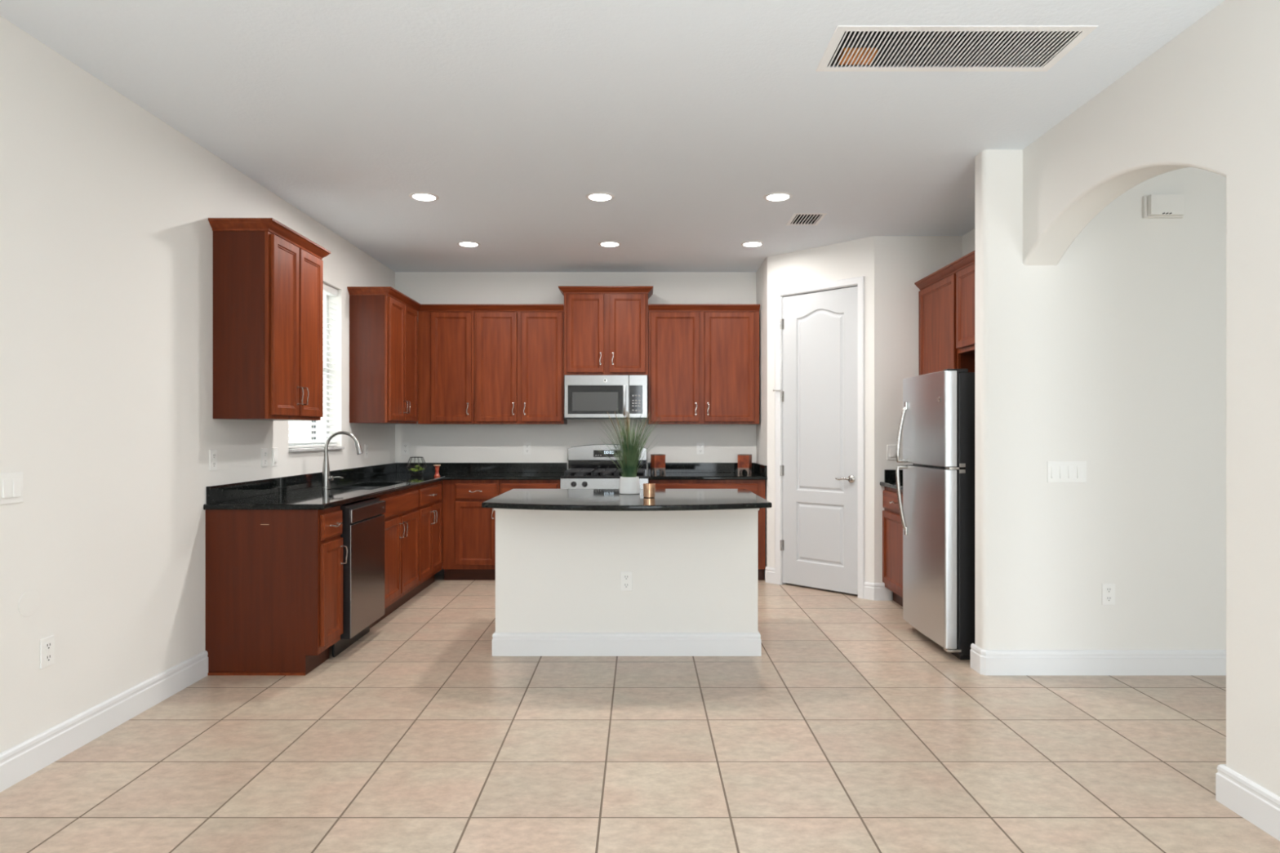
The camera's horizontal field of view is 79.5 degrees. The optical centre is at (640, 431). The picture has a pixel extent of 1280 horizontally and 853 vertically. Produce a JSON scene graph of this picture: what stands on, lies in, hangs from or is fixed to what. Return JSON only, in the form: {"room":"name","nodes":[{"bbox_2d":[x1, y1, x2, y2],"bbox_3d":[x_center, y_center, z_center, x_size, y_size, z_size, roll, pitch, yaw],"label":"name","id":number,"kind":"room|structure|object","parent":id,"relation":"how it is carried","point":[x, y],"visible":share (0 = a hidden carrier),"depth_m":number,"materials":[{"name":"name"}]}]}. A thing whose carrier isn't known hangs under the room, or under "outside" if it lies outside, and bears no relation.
{"room":"kitchen","nodes":[
{"label":"kitchen","id":0,"kind":"room"},
{"bbox_2d":[0,15,395,753],"bbox_3d":[-2.425,-0.190,2.215,0.200,2.980,10.430,0,0,0],"label":"wall","id":1,"kind":"structure","parent":0,"point":[106,233],"depth_m":3.34,"materials":[{"name":"white paint"}]},
{"bbox_2d":[0,471,23,504],"bbox_3d":[-2.319,0.208,2.835,0.012,0.114,0.116,0,0,0],"label":"light switch","id":2,"kind":"object","parent":1,"relation":"attached to","point":[11,484],"visible":1,"depth_m":2.84,"materials":[{"name":"white plastic"}]},
{"bbox_2d":[40,635,54,668],"bbox_3d":[-2.321,0.861,3.012,0.008,0.114,0.070,0,0,0],"label":"wall outlet","id":3,"kind":"object","parent":1,"relation":"attached to","point":[46,644],"visible":1,"depth_m":3.00,"materials":[{"name":"white plastic"}]},
{"bbox_2d":[44,641,52,649],"bbox_3d":[-2.318,0.838,3.012,0.002,0.033,0.033,0,0,0],"label":"socket","id":4,"kind":"object","parent":3,"relation":"attached to","point":[48,645],"depth_m":3.01,"materials":[{"name":"white plastic"}]},
{"bbox_2d":[44,653,52,662],"bbox_3d":[-2.318,0.884,3.012,0.002,0.033,0.033,0,0,0],"label":"socket","id":5,"kind":"object","parent":3,"relation":"attached to","point":[48,656],"depth_m":3.01,"materials":[{"name":"white plastic"}]},
{"bbox_2d":[0,650,208,792],"bbox_3d":[-2.317,1.234,0.556,0.016,0.132,7.112,0,0,0],"label":"baseboard","id":6,"kind":"structure","parent":1,"relation":"attached to","point":[21,761],"depth_m":3.25,"materials":[{"name":"white paint"}]},
{"bbox_2d":[208,449,217,471],"bbox_3d":[-2.321,0.154,4.180,0.008,0.114,0.070,0,0,0],"label":"wall outlet","id":7,"kind":"object","parent":1,"relation":"attached to","point":[212,453],"visible":1,"depth_m":4.17,"materials":[{"name":"white plastic"}]},
{"bbox_2d":[261,448,267,466],"bbox_3d":[-2.321,0.160,4.750,0.008,0.114,0.070,0,0,0],"label":"wall outlet","id":8,"kind":"object","parent":1,"relation":"attached to","point":[264,451],"visible":1,"depth_m":4.74,"materials":[{"name":"white plastic"}]},
{"bbox_2d":[208,217,330,420],"bbox_3d":[-2.146,-0.609,4.525,0.357,1.078,0.782,0,0,0],"label":"upper cabinet","id":9,"kind":"object","parent":1,"relation":"attached to","point":[268,277],"visible":1,"depth_m":4.18,"materials":[{"name":"brown wood"}]},
{"bbox_2d":[271,448,277,466],"bbox_3d":[-2.319,0.160,4.885,0.012,0.114,0.070,0,0,0],"label":"light switch","id":10,"kind":"object","parent":1,"relation":"attached to","point":[274,451],"visible":1,"depth_m":4.87,"materials":[{"name":"white plastic"}]},
{"bbox_2d":[206,462,396,503],"bbox_3d":[-2.315,0.340,5.697,0.020,0.093,3.165,0,0,0],"label":"backsplash","id":11,"kind":"structure","parent":1,"relation":"attached to","point":[230,491],"depth_m":4.98,"materials":[{"name":"black stone"}]},
{"bbox_2d":[288,293,344,452],"bbox_3d":[-2.393,-0.485,5.530,0.185,1.240,0.900,0,0,0],"label":"window","id":12,"kind":"structure","parent":1,"relation":"in","point":[326,297],"depth_m":5.94,"materials":[{"name":"white plastic"}]},
{"bbox_2d":[288,283,337,448],"bbox_3d":[-2.380,-0.496,5.530,0.056,1.214,0.884,0,0,0],"label":"window blind","id":13,"kind":"object","parent":12,"relation":"attached to","point":[327,290],"visible":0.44,"depth_m":5.78,"materials":[{"name":"white"}]},
{"bbox_2d":[364,444,368,457],"bbox_3d":[-2.321,0.164,6.510,0.008,0.114,0.070,0,0,0],"label":"wall outlet","id":14,"kind":"object","parent":1,"relation":"attached to","point":[366,445],"visible":1,"depth_m":6.50,"materials":[{"name":"white plastic"}]},
{"bbox_2d":[346,286,421,423],"bbox_3d":[-2.146,-0.609,6.537,0.357,1.078,0.886,0,0,0],"label":"upper cabinet","id":15,"kind":"object","parent":1,"relation":"attached to","point":[384,320],"visible":1,"depth_m":6.14,"materials":[{"name":"brown wood"}]},
{"bbox_2d":[395,271,755,568],"bbox_3d":[0.138,-0.190,7.355,4.925,2.980,0.150,0,0,0],"label":"wall","id":16,"kind":"structure","parent":0,"point":[435,443],"depth_m":7.28,"materials":[{"name":"white paint"}]},
{"bbox_2d":[401,442,408,454],"bbox_3d":[-2.225,0.159,7.276,0.070,0.114,0.008,0,0,0],"label":"wall outlet","id":17,"kind":"object","parent":16,"relation":"attached to","point":[405,446],"visible":1,"depth_m":7.27,"materials":[{"name":"white plastic"}]},
{"bbox_2d":[417,304,475,424],"bbox_3d":[-1.767,-0.609,7.101,0.514,1.078,0.357,0,0,0],"label":"upper cabinet","id":18,"kind":"object","parent":16,"relation":"attached to","point":[446,332],"visible":0.98,"depth_m":6.97,"materials":[{"name":"brown wood"}]},
{"bbox_2d":[396,462,567,472],"bbox_3d":[-1.501,0.340,7.270,1.608,0.093,0.020,0,0,0],"label":"backsplash","id":19,"kind":"structure","parent":16,"relation":"attached to","point":[401,467],"depth_m":7.26,"materials":[{"name":"black stone"}]},
{"bbox_2d":[473,304,567,424],"bbox_3d":[-1.103,-0.609,7.101,0.813,1.078,0.357,0,0,0],"label":"upper cabinet","id":20,"kind":"object","parent":16,"relation":"attached to","point":[519,348],"visible":1,"depth_m":6.97,"materials":[{"name":"brown wood"}]},
{"bbox_2d":[523,442,530,454],"bbox_3d":[-1.074,0.159,7.276,0.070,0.114,0.008,0,0,0],"label":"wall outlet","id":21,"kind":"object","parent":16,"relation":"attached to","point":[526,446],"visible":1,"depth_m":7.27,"materials":[{"name":"white plastic"}]},
{"bbox_2d":[558,286,653,377],"bbox_3d":[-0.315,-0.910,7.091,0.854,0.796,0.377,0,0,0],"label":"upper cabinet","id":22,"kind":"object","parent":16,"relation":"attached to","point":[606,328],"visible":0.99,"depth_m":6.95,"materials":[{"name":"brown wood"}]},
{"bbox_2d":[564,374,647,419],"bbox_3d":[-0.312,-0.310,7.050,0.745,0.396,0.458,0,0,0],"label":"microwave","id":23,"kind":"object","parent":22,"relation":"attached to","point":[586,397],"visible":0.98,"depth_m":6.87,"materials":[{"name":"silver metal"}]},
{"bbox_2d":[697,442,704,454],"bbox_3d":[0.564,0.159,7.276,0.070,0.114,0.008,0,0,0],"label":"wall outlet","id":24,"kind":"object","parent":16,"relation":"attached to","point":[700,446],"visible":1,"depth_m":7.27,"materials":[{"name":"white plastic"}]},
{"bbox_2d":[648,462,754,472],"bbox_3d":[0.569,0.340,7.270,1.000,0.093,0.020,0,0,0],"label":"backsplash","id":25,"kind":"structure","parent":16,"relation":"attached to","point":[669,467],"depth_m":7.26,"materials":[{"name":"black stone"}]},
{"bbox_2d":[648,304,759,424],"bbox_3d":[0.572,-0.609,7.101,1.009,1.078,0.357,0,0,0],"label":"upper cabinet","id":26,"kind":"object","parent":16,"relation":"attached to","point":[704,359],"visible":1,"depth_m":6.97,"materials":[{"name":"brown wood"}]},
{"bbox_2d":[0,0,1225,271],"bbox_3d":[1.613,-1.635,2.140,8.275,0.250,10.580,0,0,0],"label":"ceiling","id":27,"kind":"structure","parent":0,"point":[689,113],"depth_m":3.57,"materials":[{"name":"white paint"}]},
{"bbox_2d":[408,191,439,201],"bbox_3d":[-1.392,-1.506,4.945,0.188,0.009,0.188,0,0,0],"label":"recessed light","id":28,"kind":"object","parent":27,"relation":"in","point":[419,196],"visible":1,"depth_m":4.93,"materials":[{"name":"white paint"}]},
{"bbox_2d":[456,240,480,247],"bbox_3d":[-1.385,-1.506,6.190,0.188,0.009,0.188,0,0,0],"label":"recessed light","id":29,"kind":"object","parent":27,"relation":"in","point":[464,243],"visible":1,"depth_m":6.17,"materials":[{"name":"white paint"}]},
{"bbox_2d":[585,191,614,201],"bbox_3d":[-0.262,-1.506,4.945,0.188,0.009,0.188,0,0,0],"label":"recessed light","id":30,"kind":"object","parent":27,"relation":"in","point":[598,196],"visible":1,"depth_m":4.93,"materials":[{"name":"white paint"}]},
{"bbox_2d":[598,240,621,247],"bbox_3d":[-0.250,-1.506,6.190,0.188,0.009,0.188,0,0,0],"label":"recessed light","id":31,"kind":"object","parent":27,"relation":"in","point":[607,243],"visible":1,"depth_m":6.17,"materials":[{"name":"white paint"}]},
{"bbox_2d":[740,240,764,247],"bbox_3d":[0.897,-1.506,6.190,0.188,0.009,0.188,0,0,0],"label":"recessed light","id":32,"kind":"object","parent":27,"relation":"in","point":[752,243],"visible":1,"depth_m":6.17,"materials":[{"name":"white paint"}]},
{"bbox_2d":[763,191,792,201],"bbox_3d":[0.881,-1.506,4.945,0.188,0.009,0.188,0,0,0],"label":"recessed light","id":33,"kind":"object","parent":27,"relation":"in","point":[780,196],"visible":1,"depth_m":4.93,"materials":[{"name":"white paint"}]},
{"bbox_2d":[786,213,826,225],"bbox_3d":[1.175,-1.591,5.475,0.228,0.168,0.308,0,0,0],"label":"ceiling vent","id":34,"kind":"object","parent":27,"relation":"in","point":[797,218],"visible":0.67,"depth_m":5.54,"materials":[{"name":"white metal"}]},
{"bbox_2d":[815,25,1098,71],"bbox_3d":[1.218,-1.591,3.043,0.971,0.168,0.363,0,0,0],"label":"ceiling vent","id":35,"kind":"object","parent":27,"relation":"in","point":[1025,46],"visible":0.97,"depth_m":3.11,"materials":[{"name":"white metal"}]},
{"bbox_2d":[619,476,639,494],"bbox_3d":[-0.070,0.334,4.800,0.129,0.105,0.129,0,0,0],"label":"pot","id":36,"kind":"object","parent":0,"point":[628,485],"depth_m":4.75,"materials":[{"name":"white ceramic"}]},
{"bbox_2d":[0,568,1279,852],"bbox_3d":[1.613,1.340,2.140,8.275,0.080,10.580,0,0,0],"label":"floor","id":37,"kind":"structure","parent":0,"point":[852,730],"depth_m":3.08,"materials":[{"name":"tile"}]},
{"bbox_2d":[205,505,347,675],"bbox_3d":[-1.996,0.859,4.261,0.657,0.883,0.317,0,0,0],"label":"base cabinet","id":38,"kind":"object","parent":37,"relation":"on","point":[274,578],"visible":0.98,"depth_m":4.11,"materials":[{"name":"brown wood"}]},
{"bbox_2d":[203,472,566,510],"bbox_3d":[-1.511,0.401,5.685,1.628,0.030,3.190,0,0,0],"label":"countertop","id":39,"kind":"structure","parent":38,"relation":"on","point":[313,498],"depth_m":5.01,"materials":[{"name":"black stone"}]},
{"bbox_2d":[321,431,363,488],"bbox_3d":[-2.048,0.190,5.283,0.275,0.391,0.060,0,0,-7],"label":"faucet","id":40,"kind":"object","parent":39,"relation":"on","point":[326,477],"visible":1,"depth_m":5.26,"materials":[{"name":"silver metal"}]},
{"bbox_2d":[349,486,384,489],"bbox_3d":[-1.945,0.510,5.490,0.318,0.188,0.748,0,0,0],"label":"sink","id":41,"kind":"object","parent":39,"relation":"in","point":[362,487],"visible":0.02,"depth_m":5.86,"materials":[{"name":"silver metal"}]},
{"bbox_2d":[406,457,426,475],"bbox_3d":[-1.990,0.304,6.830,0.185,0.161,0.162,0,0,0],"label":"terrarium","id":42,"kind":"object","parent":39,"relation":"on","point":[419,466],"visible":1,"depth_m":6.80,"materials":[{"name":"brown metal"}]},
{"bbox_2d":[433,464,440,476],"bbox_3d":[-1.755,0.336,6.630,0.062,0.101,0.062,0,0,0],"label":"candlestick","id":43,"kind":"object","parent":39,"relation":"on","point":[437,466],"visible":1,"depth_m":6.62,"materials":[{"name":"red ceramic"}]},
{"bbox_2d":[332,497,385,657],"bbox_3d":[-1.982,0.864,4.720,0.646,0.872,0.592,0,0,0],"label":"dishwasher","id":44,"kind":"object","parent":37,"relation":"on","point":[362,534],"visible":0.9,"depth_m":4.63,"materials":[{"name":"silver metal"}]},
{"bbox_2d":[369,486,418,628],"bbox_3d":[-1.996,0.859,5.479,0.657,0.883,0.908,0,0,0],"label":"base cabinet","id":45,"kind":"object","parent":37,"relation":"on","point":[402,513],"visible":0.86,"depth_m":5.49,"materials":[{"name":"brown wood"}]},
{"bbox_2d":[408,480,442,599],"bbox_3d":[-1.996,0.859,6.305,0.657,0.883,0.742,0,0,0],"label":"base cabinet","id":46,"kind":"object","parent":37,"relation":"on","point":[430,504],"visible":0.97,"depth_m":6.23,"materials":[{"name":"brown wood"}]},
{"bbox_2d":[442,480,499,580],"bbox_3d":[-1.476,0.859,6.951,0.496,0.883,0.658,0,0,0],"label":"base cabinet","id":47,"kind":"object","parent":37,"relation":"on","point":[468,528],"visible":0.78,"depth_m":6.67,"materials":[{"name":"brown wood"}]},
{"bbox_2d":[499,480,559,494],"bbox_3d":[-0.962,0.859,6.951,0.530,0.883,0.658,0,0,0],"label":"base cabinet","id":48,"kind":"object","parent":37,"relation":"on","point":[505,486],"visible":0.02,"depth_m":6.66,"materials":[{"name":"brown wood"}]},
{"bbox_2d":[560,444,648,488],"bbox_3d":[-0.314,0.709,6.906,0.757,1.183,0.724,0,0,0],"label":"range","id":49,"kind":"object","parent":37,"relation":"on","point":[588,468],"visible":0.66,"depth_m":7.17,"materials":[{"name":"silver metal"}]},
{"bbox_2d":[560,472,648,478],"bbox_3d":[-0.314,0.391,6.938,0.757,0.018,0.625,0,0,0],"label":"cooktop","id":50,"kind":"object","parent":49,"relation":"in","point":[568,475],"depth_m":6.66,"materials":[{"name":"black metal"}]},
{"bbox_2d":[492,508,761,656],"bbox_3d":[-0.083,0.859,4.845,1.561,0.883,0.771,0,0,0],"label":"kitchen island","id":51,"kind":"object","parent":37,"relation":"on","point":[695,593],"visible":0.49,"depth_m":4.47,"materials":[{"name":"white paint"}]},
{"bbox_2d":[620,571,632,591],"bbox_3d":[-0.084,0.868,4.471,0.070,0.114,0.008,0,0,0],"label":"wall outlet","id":52,"kind":"object","parent":51,"relation":"attached to","point":[626,577],"visible":1,"depth_m":4.47,"materials":[{"name":"white plastic"}]},
{"bbox_2d":[623,574,629,580],"bbox_3d":[-0.084,0.845,4.468,0.033,0.033,0.002,0,0,0],"label":"socket","id":53,"kind":"object","parent":52,"relation":"attached to","point":[626,577],"depth_m":4.47,"materials":[{"name":"white plastic"}]},
{"bbox_2d":[623,582,629,587],"bbox_3d":[-0.084,0.891,4.468,0.033,0.033,0.002,0,0,0],"label":"socket","id":54,"kind":"object","parent":52,"relation":"attached to","point":[626,584],"depth_m":4.47,"materials":[{"name":"white plastic"}]},
{"bbox_2d":[481,488,772,511],"bbox_3d":[-0.077,0.401,4.622,1.586,0.030,1.185,0,0,0],"label":"island countertop","id":55,"kind":"structure","parent":51,"relation":"on","point":[575,500],"depth_m":4.30,"materials":[{"name":"black stone"}]},
{"bbox_2d":[592,408,660,494],"bbox_3d":[-0.097,0.115,4.819,0.457,0.542,0.444,0,0,-9],"label":"potted grass","id":56,"kind":"object","parent":55,"relation":"on","point":[628,482],"depth_m":4.76,"materials":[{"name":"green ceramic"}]},
{"bbox_2d":[643,483,655,497],"bbox_3d":[0.049,0.346,4.520,0.071,0.080,0.071,0,0,0],"label":"cup","id":57,"kind":"object","parent":55,"relation":"on","point":[648,488],"visible":1,"depth_m":4.49,"materials":[{"name":"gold metal"}]},
{"bbox_2d":[648,478,764,580],"bbox_3d":[0.577,0.859,6.951,1.009,0.883,0.658,0,0,0],"label":"base cabinet","id":58,"kind":"object","parent":37,"relation":"on","point":[756,486],"visible":0.05,"depth_m":6.68,"materials":[{"name":"brown wood"}]},
{"bbox_2d":[648,472,767,479],"bbox_3d":[0.580,0.401,6.960,1.022,0.030,0.640,0,0,0],"label":"countertop","id":59,"kind":"structure","parent":58,"relation":"on","point":[658,476],"depth_m":6.66,"materials":[{"name":"black stone"}]},
{"bbox_2d":[650,453,665,473],"bbox_3d":[0.160,0.298,7.155,0.110,0.176,0.110,0,0,-18],"label":"tealight holder","id":60,"kind":"object","parent":59,"relation":"on","point":[658,461],"visible":1,"depth_m":7.11,"materials":[{"name":"orange metal"}]},
{"bbox_2d":[650,455,665,467],"bbox_3d":[0.160,0.274,7.155,0.107,0.120,0.107,0,0,-18],"label":"cup","id":61,"kind":"object","parent":60,"relation":"on","point":[657,461],"depth_m":7.11,"materials":[{"name":"orange metal"}]},
{"bbox_2d":[737,453,751,473],"bbox_3d":[0.965,0.298,7.140,0.110,0.176,0.110,0,0,22],"label":"tealight holder","id":62,"kind":"object","parent":59,"relation":"on","point":[744,460],"visible":1,"depth_m":7.09,"materials":[{"name":"orange metal"}]},
{"bbox_2d":[737,455,751,467],"bbox_3d":[0.965,0.274,7.140,0.107,0.120,0.107,0,0,22],"label":"cup","id":63,"kind":"object","parent":62,"relation":"on","point":[744,461],"depth_m":7.09,"materials":[{"name":"orange metal"}]},
{"bbox_2d":[882,486,902,606],"bbox_3d":[2.150,0.859,5.609,0.657,0.883,0.660,0,0,0],"label":"base cabinet","id":64,"kind":"object","parent":37,"relation":"on","point":[892,527],"visible":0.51,"depth_m":5.71,"materials":[{"name":"brown wood"}]},
{"bbox_2d":[880,481,902,490],"bbox_3d":[2.162,0.401,5.606,0.635,0.030,0.665,0,0,0],"label":"countertop","id":65,"kind":"structure","parent":64,"relation":"on","point":[888,484],"depth_m":5.74,"materials":[{"name":"black stone"}]},
{"bbox_2d":[895,368,974,659],"bbox_3d":[2.055,0.471,4.726,0.810,1.658,0.719,0,0,0],"label":"refrigerator","id":66,"kind":"object","parent":37,"relation":"on","point":[937,420],"visible":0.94,"depth_m":4.44,"materials":[{"name":"silver metal"}]},
{"bbox_2d":[755,257,767,578],"bbox_3d":[1.147,-0.105,6.964,0.110,2.810,0.632,0,0,0],"label":"wall","id":67,"kind":"structure","parent":0,"point":[762,273],"depth_m":6.88,"materials":[{"name":"white paint"}]},
{"bbox_2d":[754,462,767,476],"bbox_3d":[1.081,0.340,6.965,0.020,0.093,0.630,0,0,0],"label":"backsplash","id":68,"kind":"structure","parent":67,"relation":"attached to","point":[762,469],"depth_m":6.84,"materials":[{"name":"black stone"}]},
{"bbox_2d":[767,235,874,582],"bbox_3d":[1.486,-0.105,6.333,1.003,2.810,0.110,0,0,45],"label":"wall","id":69,"kind":"structure","parent":0,"point":[854,258],"depth_m":6.20,"materials":[{"name":"white paint"}]},
{"bbox_2d":[764,566,775,583],"bbox_3d":[1.110,1.234,6.622,0.034,0.132,0.130,0,0,-35],"label":"baseboard","id":70,"kind":"structure","parent":69,"relation":"attached to","point":[770,575],"depth_m":6.61,"materials":[{"name":"white paint"}]},
{"bbox_2d":[773,275,864,598],"bbox_3d":[1.467,0.044,6.310,0.832,2.511,0.171,0,0,45],"label":"door","id":71,"kind":"structure","parent":69,"relation":"in","point":[819,390],"depth_m":6.30,"materials":[{"name":"white paint"}]},
{"bbox_2d":[874,235,962,599],"bbox_3d":[2.142,-0.105,5.996,0.677,2.810,0.110,0,0,0],"label":"wall","id":72,"kind":"structure","parent":0,"point":[900,262],"depth_m":5.94,"materials":[{"name":"white paint"}]},
{"bbox_2d":[863,582,891,600],"bbox_3d":[1.829,1.234,5.943,0.204,0.132,0.054,0,0,17],"label":"baseboard","id":73,"kind":"structure","parent":72,"relation":"attached to","point":[872,591],"depth_m":5.93,"materials":[{"name":"white paint"}]},
{"bbox_2d":[887,444,896,459],"bbox_3d":[1.935,0.160,5.935,0.070,0.114,0.012,0,0,0],"label":"light switch","id":74,"kind":"object","parent":72,"relation":"attached to","point":[891,449],"visible":0.96,"depth_m":5.94,"materials":[{"name":"white plastic"}]},
{"bbox_2d":[884,469,902,481],"bbox_3d":[2.179,0.340,5.929,0.600,0.093,0.020,0,0,0],"label":"backsplash","id":75,"kind":"structure","parent":72,"relation":"attached to","point":[889,474],"depth_m":5.92,"materials":[{"name":"black stone"}]},
{"bbox_2d":[962,228,974,257],"bbox_3d":[2.540,-0.105,5.765,0.120,2.810,3.030,0,0,0],"label":"wall","id":76,"kind":"structure","parent":0,"point":[968,239],"depth_m":5.82,"materials":[{"name":"white paint"}]},
{"bbox_2d":[914,263,974,375],"bbox_3d":[2.290,-0.609,5.589,0.377,1.078,0.700,0,0,0],"label":"upper cabinet","id":77,"kind":"object","parent":76,"relation":"attached to","point":[937,350],"visible":0.16,"depth_m":5.54,"materials":[{"name":"brown wood"}]},
{"bbox_2d":[951,250,974,353],"bbox_3d":[2.290,-0.839,4.773,0.377,0.618,0.930,0,0,0],"label":"upper cabinet","id":78,"kind":"object","parent":76,"relation":"attached to","point":[965,265],"visible":0.04,"depth_m":5.08,"materials":[{"name":"brown wood"}]},
{"bbox_2d":[974,149,1226,649],"bbox_3d":[3.717,-0.105,4.185,3.765,2.810,0.130,0,0,0],"label":"wall partition","id":79,"kind":"structure","parent":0,"point":[1110,357],"depth_m":4.12,"materials":[{"name":"white paint"}]},
{"bbox_2d":[1047,461,1086,482],"bbox_3d":[2.274,0.214,4.114,0.205,0.109,0.012,0,0,0],"label":"light switch","id":80,"kind":"object","parent":79,"relation":"attached to","point":[1057,471],"visible":1,"depth_m":4.11,"materials":[{"name":"white plastic"}]},
{"bbox_2d":[969,643,1226,675],"bbox_3d":[3.709,1.234,4.177,3.781,0.132,0.146,0,0,0],"label":"baseboard","id":81,"kind":"structure","parent":79,"relation":"attached to","point":[984,662],"depth_m":4.10,"materials":[{"name":"white paint"}]},
{"bbox_2d":[1102,583,1115,604],"bbox_3d":[2.502,0.869,4.116,0.070,0.114,0.008,0,0,0],"label":"wall outlet","id":82,"kind":"object","parent":79,"relation":"attached to","point":[1108,589],"visible":1,"depth_m":4.11,"materials":[{"name":"white plastic"}]},
{"bbox_2d":[1106,586,1111,592],"bbox_3d":[2.502,0.846,4.113,0.033,0.033,0.002,0,0,0],"label":"socket","id":83,"kind":"object","parent":82,"relation":"attached to","point":[1108,589],"depth_m":4.11,"materials":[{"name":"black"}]},
{"bbox_2d":[1106,595,1111,601],"bbox_3d":[2.502,0.892,4.113,0.033,0.033,0.002,0,0,0],"label":"socket","id":84,"kind":"object","parent":82,"relation":"attached to","point":[1108,598],"depth_m":4.11,"materials":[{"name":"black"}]},
{"bbox_2d":[1142,194,1185,217],"bbox_3d":[2.790,-1.200,4.095,0.210,0.116,0.051,0,0,0],"label":"door chime","id":85,"kind":"object","parent":79,"relation":"attached to","point":[1154,206],"visible":1,"depth_m":4.07,"materials":[{"name":"white paint"}]},
{"bbox_2d":[1022,0,1279,796],"bbox_3d":[2.140,-0.105,0.560,0.190,2.810,7.120,0,0,0],"label":"wall","id":86,"kind":"structure","parent":0,"point":[1208,99],"depth_m":2.65,"materials":[{"name":"white paint"}]},
{"bbox_2d":[1215,764,1279,840],"bbox_3d":[2.140,1.234,-0.142,0.222,0.132,5.716,0,0,0],"label":"baseboard","id":87,"kind":"structure","parent":86,"relation":"attached to","point":[1256,804],"depth_m":2.57,"materials":[{"name":"white paint"}]},
{"bbox_3d":[-5.767,1.550,12.000,6.465,0.100,40.000,0,0,0],"label":"ground","id":88,"kind":"structure","parent":0,"visible":0},
{"bbox_2d":[288,420,315,439],"bbox_3d":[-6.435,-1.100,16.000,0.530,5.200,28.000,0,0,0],"label":"house","id":89,"kind":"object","parent":88,"relation":"on","point":[289,425],"visible":0.02,"depth_m":14.10,"materials":[{"name":"grey paint"}]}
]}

